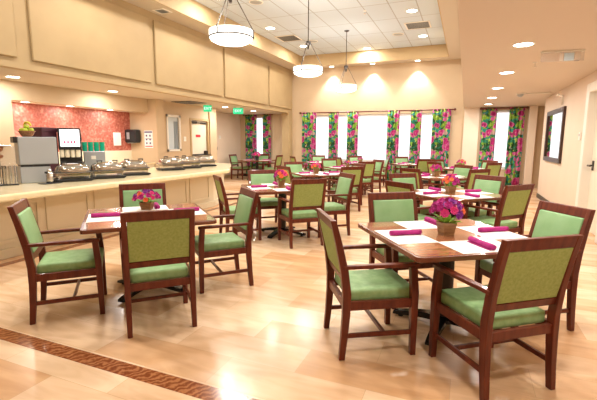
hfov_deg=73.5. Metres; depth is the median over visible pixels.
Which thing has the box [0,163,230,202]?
countertop
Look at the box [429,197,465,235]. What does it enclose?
flower arrangement
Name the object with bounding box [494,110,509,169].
window
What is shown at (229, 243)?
armchair
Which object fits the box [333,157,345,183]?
armchair
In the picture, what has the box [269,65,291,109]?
trim
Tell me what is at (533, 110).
wall column
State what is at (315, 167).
flower arrangement
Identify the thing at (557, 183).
wall
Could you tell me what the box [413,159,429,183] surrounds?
armchair
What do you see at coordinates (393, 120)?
curtain
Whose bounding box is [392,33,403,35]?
ceiling speaker
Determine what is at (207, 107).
exit sign
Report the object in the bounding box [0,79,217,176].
wall
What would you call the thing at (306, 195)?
armchair
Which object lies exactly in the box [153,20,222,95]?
trim
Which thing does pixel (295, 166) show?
armchair
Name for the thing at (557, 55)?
ceiling vent
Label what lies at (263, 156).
armchair
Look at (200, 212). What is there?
placemat
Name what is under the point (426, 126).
blind
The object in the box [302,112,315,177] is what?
curtain
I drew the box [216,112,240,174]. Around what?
wall
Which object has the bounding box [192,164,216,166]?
tray
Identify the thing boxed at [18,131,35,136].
fruit basket
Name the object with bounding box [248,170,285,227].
armchair
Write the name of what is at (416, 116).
curtain
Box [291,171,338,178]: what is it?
dining table
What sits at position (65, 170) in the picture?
chafing dish
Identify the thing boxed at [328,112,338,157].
curtain
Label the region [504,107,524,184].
curtain
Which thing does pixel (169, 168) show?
tray
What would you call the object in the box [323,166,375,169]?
dining table
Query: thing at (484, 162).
armchair
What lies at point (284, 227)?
dining table
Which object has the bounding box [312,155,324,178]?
armchair
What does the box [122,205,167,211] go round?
placemat
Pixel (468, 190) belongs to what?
rolled napkin
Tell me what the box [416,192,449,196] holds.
placemat
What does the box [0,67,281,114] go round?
ceiling
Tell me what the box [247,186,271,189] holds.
placemat
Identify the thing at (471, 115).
wall
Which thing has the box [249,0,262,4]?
ceiling speaker
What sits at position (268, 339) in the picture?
floor
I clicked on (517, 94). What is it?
smoke detector
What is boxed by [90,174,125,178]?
tray
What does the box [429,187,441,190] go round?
rolled napkin
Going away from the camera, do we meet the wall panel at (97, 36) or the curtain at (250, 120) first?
the wall panel at (97, 36)
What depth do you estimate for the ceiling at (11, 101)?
9.08 m
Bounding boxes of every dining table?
[79,203,216,302]
[238,159,274,179]
[241,183,326,238]
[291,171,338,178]
[303,161,331,183]
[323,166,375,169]
[358,219,529,345]
[389,163,415,167]
[415,188,501,217]
[422,174,466,201]
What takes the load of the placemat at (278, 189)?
on the dining table at (284, 227)
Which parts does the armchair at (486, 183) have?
leg, leg, seat, rail, backrest, rail, leg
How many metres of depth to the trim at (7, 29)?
5.93 m
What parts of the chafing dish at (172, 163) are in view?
lid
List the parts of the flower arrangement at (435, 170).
pot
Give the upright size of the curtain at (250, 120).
2.520 m
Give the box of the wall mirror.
[543,106,566,163]
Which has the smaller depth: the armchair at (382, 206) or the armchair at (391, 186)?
the armchair at (382, 206)
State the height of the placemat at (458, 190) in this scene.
0.002 m
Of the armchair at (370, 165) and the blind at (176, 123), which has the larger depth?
the blind at (176, 123)
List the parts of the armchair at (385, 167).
leg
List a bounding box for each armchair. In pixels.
[7,198,106,324]
[119,183,166,277]
[120,208,196,338]
[195,187,259,293]
[213,175,261,239]
[229,154,248,179]
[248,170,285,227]
[251,154,269,169]
[263,155,282,170]
[276,165,300,202]
[277,178,326,248]
[284,161,311,198]
[290,156,310,178]
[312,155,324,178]
[313,172,355,237]
[316,208,419,360]
[321,158,337,185]
[328,166,362,211]
[332,163,365,204]
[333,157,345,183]
[348,156,361,165]
[356,161,375,197]
[364,159,383,194]
[368,157,389,185]
[368,191,438,308]
[384,180,445,220]
[389,173,438,217]
[394,156,414,173]
[400,168,441,215]
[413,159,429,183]
[427,161,457,188]
[428,234,583,399]
[430,159,451,186]
[433,164,472,203]
[446,169,490,209]
[455,174,505,217]
[462,184,534,233]
[474,200,595,330]
[481,160,497,167]
[485,162,502,175]
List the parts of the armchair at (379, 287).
rail, leg, panel, rail, seat rail, leg, arm, seat, seat rail, arm, leg, leg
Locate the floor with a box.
[0,176,596,399]
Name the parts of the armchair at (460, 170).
backrest, rail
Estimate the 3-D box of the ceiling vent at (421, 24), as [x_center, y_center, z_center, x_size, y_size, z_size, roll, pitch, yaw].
[3.242,-4.744,10.865,0.660,0.012,0.660,4,9,22]
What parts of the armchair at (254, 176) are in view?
leg, rail, backrest, seat, seat rail, leg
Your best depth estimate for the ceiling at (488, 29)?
4.82 m
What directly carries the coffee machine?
on the counter at (64, 205)
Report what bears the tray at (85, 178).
on the chafing dish at (65, 170)
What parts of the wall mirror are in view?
glass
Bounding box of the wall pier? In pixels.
[129,99,165,166]
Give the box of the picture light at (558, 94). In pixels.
[556,93,563,104]
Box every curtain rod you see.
[299,108,455,113]
[480,106,528,109]
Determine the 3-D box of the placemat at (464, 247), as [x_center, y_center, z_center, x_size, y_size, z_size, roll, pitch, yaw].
[1.231,0.315,2.731,0.440,0.002,0.310,-1,8,-11]
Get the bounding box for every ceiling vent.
[152,8,171,13]
[173,101,204,103]
[275,35,301,41]
[404,20,431,29]
[541,49,585,61]
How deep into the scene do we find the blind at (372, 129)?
14.88 m
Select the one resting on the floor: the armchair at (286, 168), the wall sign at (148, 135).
the armchair at (286, 168)
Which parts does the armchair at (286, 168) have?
rail, panel, leg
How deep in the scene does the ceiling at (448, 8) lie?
9.85 m
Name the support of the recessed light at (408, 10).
in the ceiling at (328, 19)
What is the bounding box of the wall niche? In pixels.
[11,102,130,151]
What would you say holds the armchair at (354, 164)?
on the floor
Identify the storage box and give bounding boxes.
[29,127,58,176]
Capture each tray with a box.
[54,176,93,181]
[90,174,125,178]
[116,171,150,175]
[156,167,184,170]
[178,165,201,168]
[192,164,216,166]
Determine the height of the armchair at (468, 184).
0.955 m
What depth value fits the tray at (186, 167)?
8.48 m
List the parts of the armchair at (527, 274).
leg, seat rail, arm, seat, leg, seat rail, rail, panel, rail, leg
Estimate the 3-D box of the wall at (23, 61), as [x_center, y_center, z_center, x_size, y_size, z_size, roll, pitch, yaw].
[-3.600,-2.122,8.226,0.280,4.700,16.850,4,9,22]
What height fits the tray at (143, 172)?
0.042 m
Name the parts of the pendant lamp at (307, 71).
lamp shade, rod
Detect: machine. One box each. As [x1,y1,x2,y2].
[10,137,57,183]
[57,128,82,176]
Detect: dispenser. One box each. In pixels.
[0,145,18,185]
[83,151,105,167]
[125,129,140,142]
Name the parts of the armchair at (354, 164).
leg, leg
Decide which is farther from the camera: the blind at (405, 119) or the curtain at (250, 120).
the curtain at (250, 120)
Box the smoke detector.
[516,92,551,96]
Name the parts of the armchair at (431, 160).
rail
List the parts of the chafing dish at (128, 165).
lid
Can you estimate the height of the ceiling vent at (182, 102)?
0.012 m
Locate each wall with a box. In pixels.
[0,0,291,165]
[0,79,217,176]
[58,150,131,163]
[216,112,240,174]
[240,59,544,187]
[461,107,479,166]
[537,71,596,205]
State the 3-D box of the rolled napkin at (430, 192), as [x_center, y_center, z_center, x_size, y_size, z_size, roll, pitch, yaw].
[1.801,-0.099,5.447,0.250,0.040,0.053,-4,9,-25]
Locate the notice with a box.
[113,132,120,145]
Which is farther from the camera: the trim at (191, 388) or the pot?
the pot
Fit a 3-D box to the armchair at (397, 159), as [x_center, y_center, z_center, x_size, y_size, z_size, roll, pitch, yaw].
[3.646,-1.015,13.840,0.542,0.955,0.613,-1,8,-7]
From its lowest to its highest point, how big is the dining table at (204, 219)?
0.750 m
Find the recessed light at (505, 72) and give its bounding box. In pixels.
[498,71,514,73]
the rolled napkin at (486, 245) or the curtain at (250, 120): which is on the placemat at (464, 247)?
the rolled napkin at (486, 245)
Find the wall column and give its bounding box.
[523,106,537,183]
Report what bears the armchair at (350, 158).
on the floor
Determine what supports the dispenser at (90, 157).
on the counter at (64, 205)
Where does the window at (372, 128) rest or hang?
in the wall at (426, 84)
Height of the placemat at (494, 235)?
0.002 m
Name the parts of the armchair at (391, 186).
rail, panel, leg, arm, seat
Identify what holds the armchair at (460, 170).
on the floor
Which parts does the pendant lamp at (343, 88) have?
lamp shade, rod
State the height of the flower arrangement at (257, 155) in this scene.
0.328 m
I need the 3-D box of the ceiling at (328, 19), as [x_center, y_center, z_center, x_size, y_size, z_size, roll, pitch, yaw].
[-0.112,-4.353,7.687,5.210,0.100,13.520,4,9,22]
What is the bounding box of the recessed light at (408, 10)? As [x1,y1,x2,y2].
[406,9,417,12]
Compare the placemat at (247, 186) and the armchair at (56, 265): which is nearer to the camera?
the armchair at (56, 265)
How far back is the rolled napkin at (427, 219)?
3.50 m
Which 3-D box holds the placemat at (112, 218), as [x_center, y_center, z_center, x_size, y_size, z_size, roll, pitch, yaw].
[-1.788,0.157,3.720,0.310,0.002,0.440,-4,9,-24]
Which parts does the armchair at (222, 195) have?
leg, panel, leg, seat, arm, leg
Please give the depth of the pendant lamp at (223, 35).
5.76 m
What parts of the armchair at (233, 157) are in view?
leg, backrest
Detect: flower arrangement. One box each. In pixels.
[132,189,160,209]
[253,152,260,159]
[273,169,288,185]
[311,163,321,172]
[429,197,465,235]
[430,164,441,175]
[442,175,459,193]
[456,159,466,164]
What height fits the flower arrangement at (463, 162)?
0.249 m
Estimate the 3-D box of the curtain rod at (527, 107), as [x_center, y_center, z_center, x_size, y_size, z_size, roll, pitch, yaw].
[6.641,-2.971,12.944,1.424,0.084,0.162,4,9,22]
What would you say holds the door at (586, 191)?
in the wall at (557, 183)
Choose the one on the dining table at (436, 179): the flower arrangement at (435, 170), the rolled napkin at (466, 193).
the flower arrangement at (435, 170)
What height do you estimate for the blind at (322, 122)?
1.670 m
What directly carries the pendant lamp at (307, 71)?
hanging from the ceiling at (328, 19)
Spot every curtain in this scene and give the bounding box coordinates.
[245,114,256,173]
[262,114,270,166]
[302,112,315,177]
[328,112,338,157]
[346,111,358,161]
[386,110,399,179]
[409,109,421,168]
[430,109,450,173]
[478,107,497,167]
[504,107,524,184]
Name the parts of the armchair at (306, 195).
leg, arm, seat rail, leg, seat, seat rail, rail, leg, panel, rail, leg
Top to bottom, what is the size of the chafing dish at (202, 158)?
0.278 m
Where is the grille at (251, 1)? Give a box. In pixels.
[250,0,261,3]
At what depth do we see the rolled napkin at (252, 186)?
6.12 m
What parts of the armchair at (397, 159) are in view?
rail, backrest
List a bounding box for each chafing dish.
[53,161,93,181]
[90,160,125,178]
[116,158,150,175]
[156,156,184,170]
[178,155,201,168]
[192,154,216,166]
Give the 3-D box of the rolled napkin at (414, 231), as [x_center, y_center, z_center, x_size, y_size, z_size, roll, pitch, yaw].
[0.814,0.246,3.046,0.250,0.040,0.053,-1,8,-11]
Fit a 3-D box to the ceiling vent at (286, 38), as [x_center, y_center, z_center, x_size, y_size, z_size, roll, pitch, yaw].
[-0.304,-4.967,12.294,0.660,0.012,0.660,4,9,22]
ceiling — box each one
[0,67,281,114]
[11,101,129,111]
[123,0,460,70]
[195,0,445,55]
[458,0,596,107]
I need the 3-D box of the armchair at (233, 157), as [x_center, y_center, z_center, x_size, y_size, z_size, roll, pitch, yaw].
[-2.326,-1.305,15.655,0.613,0.955,0.542,4,9,22]
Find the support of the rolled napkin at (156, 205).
on the placemat at (162, 207)
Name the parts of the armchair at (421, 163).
panel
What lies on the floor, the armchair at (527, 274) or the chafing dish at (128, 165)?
the armchair at (527, 274)
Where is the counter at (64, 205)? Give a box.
[0,163,230,259]
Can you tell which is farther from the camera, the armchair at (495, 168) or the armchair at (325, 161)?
the armchair at (325, 161)
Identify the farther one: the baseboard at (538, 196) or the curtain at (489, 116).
the curtain at (489, 116)
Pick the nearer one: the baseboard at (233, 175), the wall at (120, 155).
the wall at (120, 155)
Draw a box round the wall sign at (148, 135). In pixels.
[144,131,152,147]
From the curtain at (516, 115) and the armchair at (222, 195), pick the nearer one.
the armchair at (222, 195)
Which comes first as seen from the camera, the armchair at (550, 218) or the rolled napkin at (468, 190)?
the armchair at (550, 218)
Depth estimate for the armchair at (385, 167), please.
12.93 m
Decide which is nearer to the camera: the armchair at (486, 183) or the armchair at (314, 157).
the armchair at (486, 183)
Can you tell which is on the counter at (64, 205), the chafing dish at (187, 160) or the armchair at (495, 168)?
the chafing dish at (187, 160)
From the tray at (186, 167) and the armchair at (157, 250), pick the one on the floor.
the armchair at (157, 250)
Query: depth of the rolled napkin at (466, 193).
5.20 m
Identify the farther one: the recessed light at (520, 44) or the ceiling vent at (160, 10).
the ceiling vent at (160, 10)
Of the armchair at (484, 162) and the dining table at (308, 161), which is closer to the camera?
the armchair at (484, 162)
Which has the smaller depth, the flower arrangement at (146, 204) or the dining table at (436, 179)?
the flower arrangement at (146, 204)
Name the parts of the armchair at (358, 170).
leg, seat, panel, rail, leg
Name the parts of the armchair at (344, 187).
seat, seat rail, leg, arm, rail, backrest, rail, leg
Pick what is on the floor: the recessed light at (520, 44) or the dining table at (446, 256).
the dining table at (446, 256)
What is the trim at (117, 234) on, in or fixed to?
on the floor
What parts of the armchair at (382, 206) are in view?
leg, seat rail, rail, backrest, leg, seat, leg, seat rail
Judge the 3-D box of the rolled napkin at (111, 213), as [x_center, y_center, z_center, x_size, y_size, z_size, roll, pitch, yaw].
[-1.789,0.137,3.721,0.250,0.040,0.053,-3,9,-19]
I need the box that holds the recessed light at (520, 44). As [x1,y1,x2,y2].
[511,42,535,46]
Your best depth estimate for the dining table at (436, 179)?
8.06 m
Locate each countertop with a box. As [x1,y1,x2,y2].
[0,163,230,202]
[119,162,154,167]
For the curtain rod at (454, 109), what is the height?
0.084 m
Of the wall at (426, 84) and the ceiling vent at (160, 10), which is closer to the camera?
the ceiling vent at (160, 10)
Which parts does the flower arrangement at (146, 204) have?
pot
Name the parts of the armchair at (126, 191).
leg, leg, rail, backrest, leg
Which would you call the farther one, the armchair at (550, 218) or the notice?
the notice
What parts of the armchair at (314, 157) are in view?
backrest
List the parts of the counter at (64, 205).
panel, panel, panel, panel, panel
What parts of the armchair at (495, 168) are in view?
panel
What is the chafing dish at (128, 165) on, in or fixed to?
on the counter at (64, 205)
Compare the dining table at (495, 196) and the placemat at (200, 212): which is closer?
the placemat at (200, 212)
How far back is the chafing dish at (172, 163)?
7.86 m
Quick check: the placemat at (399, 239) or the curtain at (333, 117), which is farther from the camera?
the curtain at (333, 117)
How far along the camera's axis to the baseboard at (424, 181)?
14.79 m
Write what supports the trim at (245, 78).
attached to the wall at (23, 61)
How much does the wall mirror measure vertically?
1.180 m
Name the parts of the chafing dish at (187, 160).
lid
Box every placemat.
[86,212,123,222]
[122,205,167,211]
[168,209,205,214]
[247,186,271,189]
[273,188,289,190]
[374,229,437,243]
[394,221,436,228]
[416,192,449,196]
[417,189,444,191]
[438,239,500,253]
[454,195,492,198]
[457,190,493,193]
[457,226,527,239]
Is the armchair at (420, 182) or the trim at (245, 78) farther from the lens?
the trim at (245, 78)
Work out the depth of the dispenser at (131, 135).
10.72 m
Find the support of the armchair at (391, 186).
on the floor
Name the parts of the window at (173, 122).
glass pane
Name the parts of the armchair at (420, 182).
rail, panel, leg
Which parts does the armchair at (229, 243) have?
leg, seat, arm, arm, seat rail, leg, rail, backrest, rail, leg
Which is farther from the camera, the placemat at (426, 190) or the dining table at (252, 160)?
the dining table at (252, 160)
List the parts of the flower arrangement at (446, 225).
pot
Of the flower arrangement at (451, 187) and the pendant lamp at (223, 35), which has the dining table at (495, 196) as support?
the flower arrangement at (451, 187)
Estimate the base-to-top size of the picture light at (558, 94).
0.224 m
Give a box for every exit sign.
[203,104,211,111]
[233,107,242,113]
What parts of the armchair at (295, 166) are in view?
rail, backrest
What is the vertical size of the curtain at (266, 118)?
2.520 m
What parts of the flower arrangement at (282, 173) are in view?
pot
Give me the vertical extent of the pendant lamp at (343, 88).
1.720 m
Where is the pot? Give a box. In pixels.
[45,169,53,182]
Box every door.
[190,118,209,163]
[575,80,596,243]
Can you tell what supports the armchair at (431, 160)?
on the floor
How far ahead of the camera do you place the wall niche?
9.56 m
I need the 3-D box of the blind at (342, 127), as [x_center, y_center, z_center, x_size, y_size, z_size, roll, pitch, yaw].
[1.726,-2.363,15.219,0.670,1.670,0.030,4,9,22]
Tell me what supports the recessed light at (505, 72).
in the ceiling at (488, 29)
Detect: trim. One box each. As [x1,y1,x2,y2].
[0,0,16,57]
[0,203,236,266]
[0,327,257,399]
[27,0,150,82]
[153,0,448,65]
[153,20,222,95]
[223,47,267,104]
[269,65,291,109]
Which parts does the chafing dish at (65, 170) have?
lid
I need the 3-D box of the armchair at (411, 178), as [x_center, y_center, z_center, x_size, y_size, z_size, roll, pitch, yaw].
[1.777,0.084,6.234,0.542,0.955,0.613,-3,9,-21]
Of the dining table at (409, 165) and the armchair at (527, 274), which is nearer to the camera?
the armchair at (527, 274)
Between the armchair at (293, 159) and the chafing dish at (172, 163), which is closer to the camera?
the chafing dish at (172, 163)
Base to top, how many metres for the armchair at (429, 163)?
0.955 m
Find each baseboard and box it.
[224,173,240,177]
[241,173,521,186]
[536,193,549,201]
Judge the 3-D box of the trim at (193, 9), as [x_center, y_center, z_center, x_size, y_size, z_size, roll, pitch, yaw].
[-0.113,-4.105,7.723,5.210,0.400,13.520,4,9,22]
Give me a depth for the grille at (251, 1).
9.13 m
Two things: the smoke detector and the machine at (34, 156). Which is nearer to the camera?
the machine at (34, 156)
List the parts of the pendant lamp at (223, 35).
lamp shade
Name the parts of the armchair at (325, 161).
rail, backrest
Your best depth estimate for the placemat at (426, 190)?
5.87 m
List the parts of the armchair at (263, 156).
backrest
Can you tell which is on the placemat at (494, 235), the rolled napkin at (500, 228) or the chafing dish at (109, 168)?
the rolled napkin at (500, 228)
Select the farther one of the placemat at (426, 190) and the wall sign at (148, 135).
the wall sign at (148, 135)
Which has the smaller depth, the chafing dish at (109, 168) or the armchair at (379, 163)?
the chafing dish at (109, 168)
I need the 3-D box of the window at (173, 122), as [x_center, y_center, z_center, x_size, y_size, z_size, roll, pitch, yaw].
[-3.636,-1.937,11.607,0.080,1.040,0.600,4,9,22]
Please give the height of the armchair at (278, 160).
0.955 m
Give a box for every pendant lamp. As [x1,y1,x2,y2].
[208,0,253,46]
[293,0,322,77]
[334,30,356,92]
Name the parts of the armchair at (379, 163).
backrest, leg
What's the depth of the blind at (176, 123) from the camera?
11.75 m
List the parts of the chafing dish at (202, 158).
lid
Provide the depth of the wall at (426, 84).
14.28 m
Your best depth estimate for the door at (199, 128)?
12.82 m
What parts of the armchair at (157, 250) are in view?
leg, rail, panel, seat, rail, seat rail, leg, leg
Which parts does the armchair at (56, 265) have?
rail, leg, backrest, leg, rail, arm, arm, seat rail, seat, leg, leg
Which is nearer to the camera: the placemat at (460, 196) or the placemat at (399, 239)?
the placemat at (399, 239)
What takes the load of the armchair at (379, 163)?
on the floor
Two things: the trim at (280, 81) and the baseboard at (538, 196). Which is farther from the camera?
the trim at (280, 81)
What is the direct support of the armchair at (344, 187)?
on the floor
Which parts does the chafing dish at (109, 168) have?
lid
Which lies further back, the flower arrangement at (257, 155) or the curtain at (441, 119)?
the flower arrangement at (257, 155)
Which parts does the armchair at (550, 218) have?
leg, seat rail, seat, leg, backrest, rail, leg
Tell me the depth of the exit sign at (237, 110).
12.90 m
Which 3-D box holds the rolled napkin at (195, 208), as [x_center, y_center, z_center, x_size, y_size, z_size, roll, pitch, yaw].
[-1.126,0.096,4.021,0.250,0.040,0.053,-4,9,-26]
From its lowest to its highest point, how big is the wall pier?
2.550 m
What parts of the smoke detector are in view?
linear arm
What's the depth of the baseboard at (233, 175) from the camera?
16.31 m
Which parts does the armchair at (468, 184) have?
leg, panel, rail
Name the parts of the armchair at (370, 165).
rail, panel, leg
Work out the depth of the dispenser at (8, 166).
5.13 m
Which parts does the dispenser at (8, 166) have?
clear tank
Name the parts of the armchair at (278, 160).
panel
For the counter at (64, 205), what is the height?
0.880 m
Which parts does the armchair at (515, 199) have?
leg, arm, leg, seat, leg, rail, seat rail, panel, rail, leg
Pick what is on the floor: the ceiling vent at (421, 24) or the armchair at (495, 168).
the armchair at (495, 168)
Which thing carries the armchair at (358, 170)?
on the floor
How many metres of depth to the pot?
5.34 m
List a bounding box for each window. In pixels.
[166,114,181,151]
[257,116,262,153]
[316,113,432,161]
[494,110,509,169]
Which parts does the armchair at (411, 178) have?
rail, backrest, leg, seat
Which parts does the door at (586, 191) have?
handle, panel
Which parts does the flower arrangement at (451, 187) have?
pot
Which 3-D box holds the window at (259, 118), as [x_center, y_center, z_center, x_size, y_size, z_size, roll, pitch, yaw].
[-1.531,-2.568,16.563,0.730,1.760,0.180,4,9,22]
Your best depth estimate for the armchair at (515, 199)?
4.88 m
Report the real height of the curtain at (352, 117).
2.520 m
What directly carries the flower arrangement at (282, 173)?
on the dining table at (284, 227)
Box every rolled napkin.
[91,212,120,216]
[154,202,159,208]
[173,207,199,210]
[251,185,266,187]
[389,229,421,235]
[423,191,438,194]
[424,216,437,225]
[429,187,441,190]
[465,189,481,191]
[465,192,479,197]
[467,236,496,250]
[478,226,508,231]
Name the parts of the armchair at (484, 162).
rail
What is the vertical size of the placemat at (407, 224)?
0.002 m
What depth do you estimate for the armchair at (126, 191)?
4.65 m
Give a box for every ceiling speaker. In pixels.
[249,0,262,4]
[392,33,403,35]
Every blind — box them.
[174,121,178,147]
[316,116,328,149]
[338,115,346,158]
[358,115,387,160]
[398,114,410,153]
[420,114,432,158]

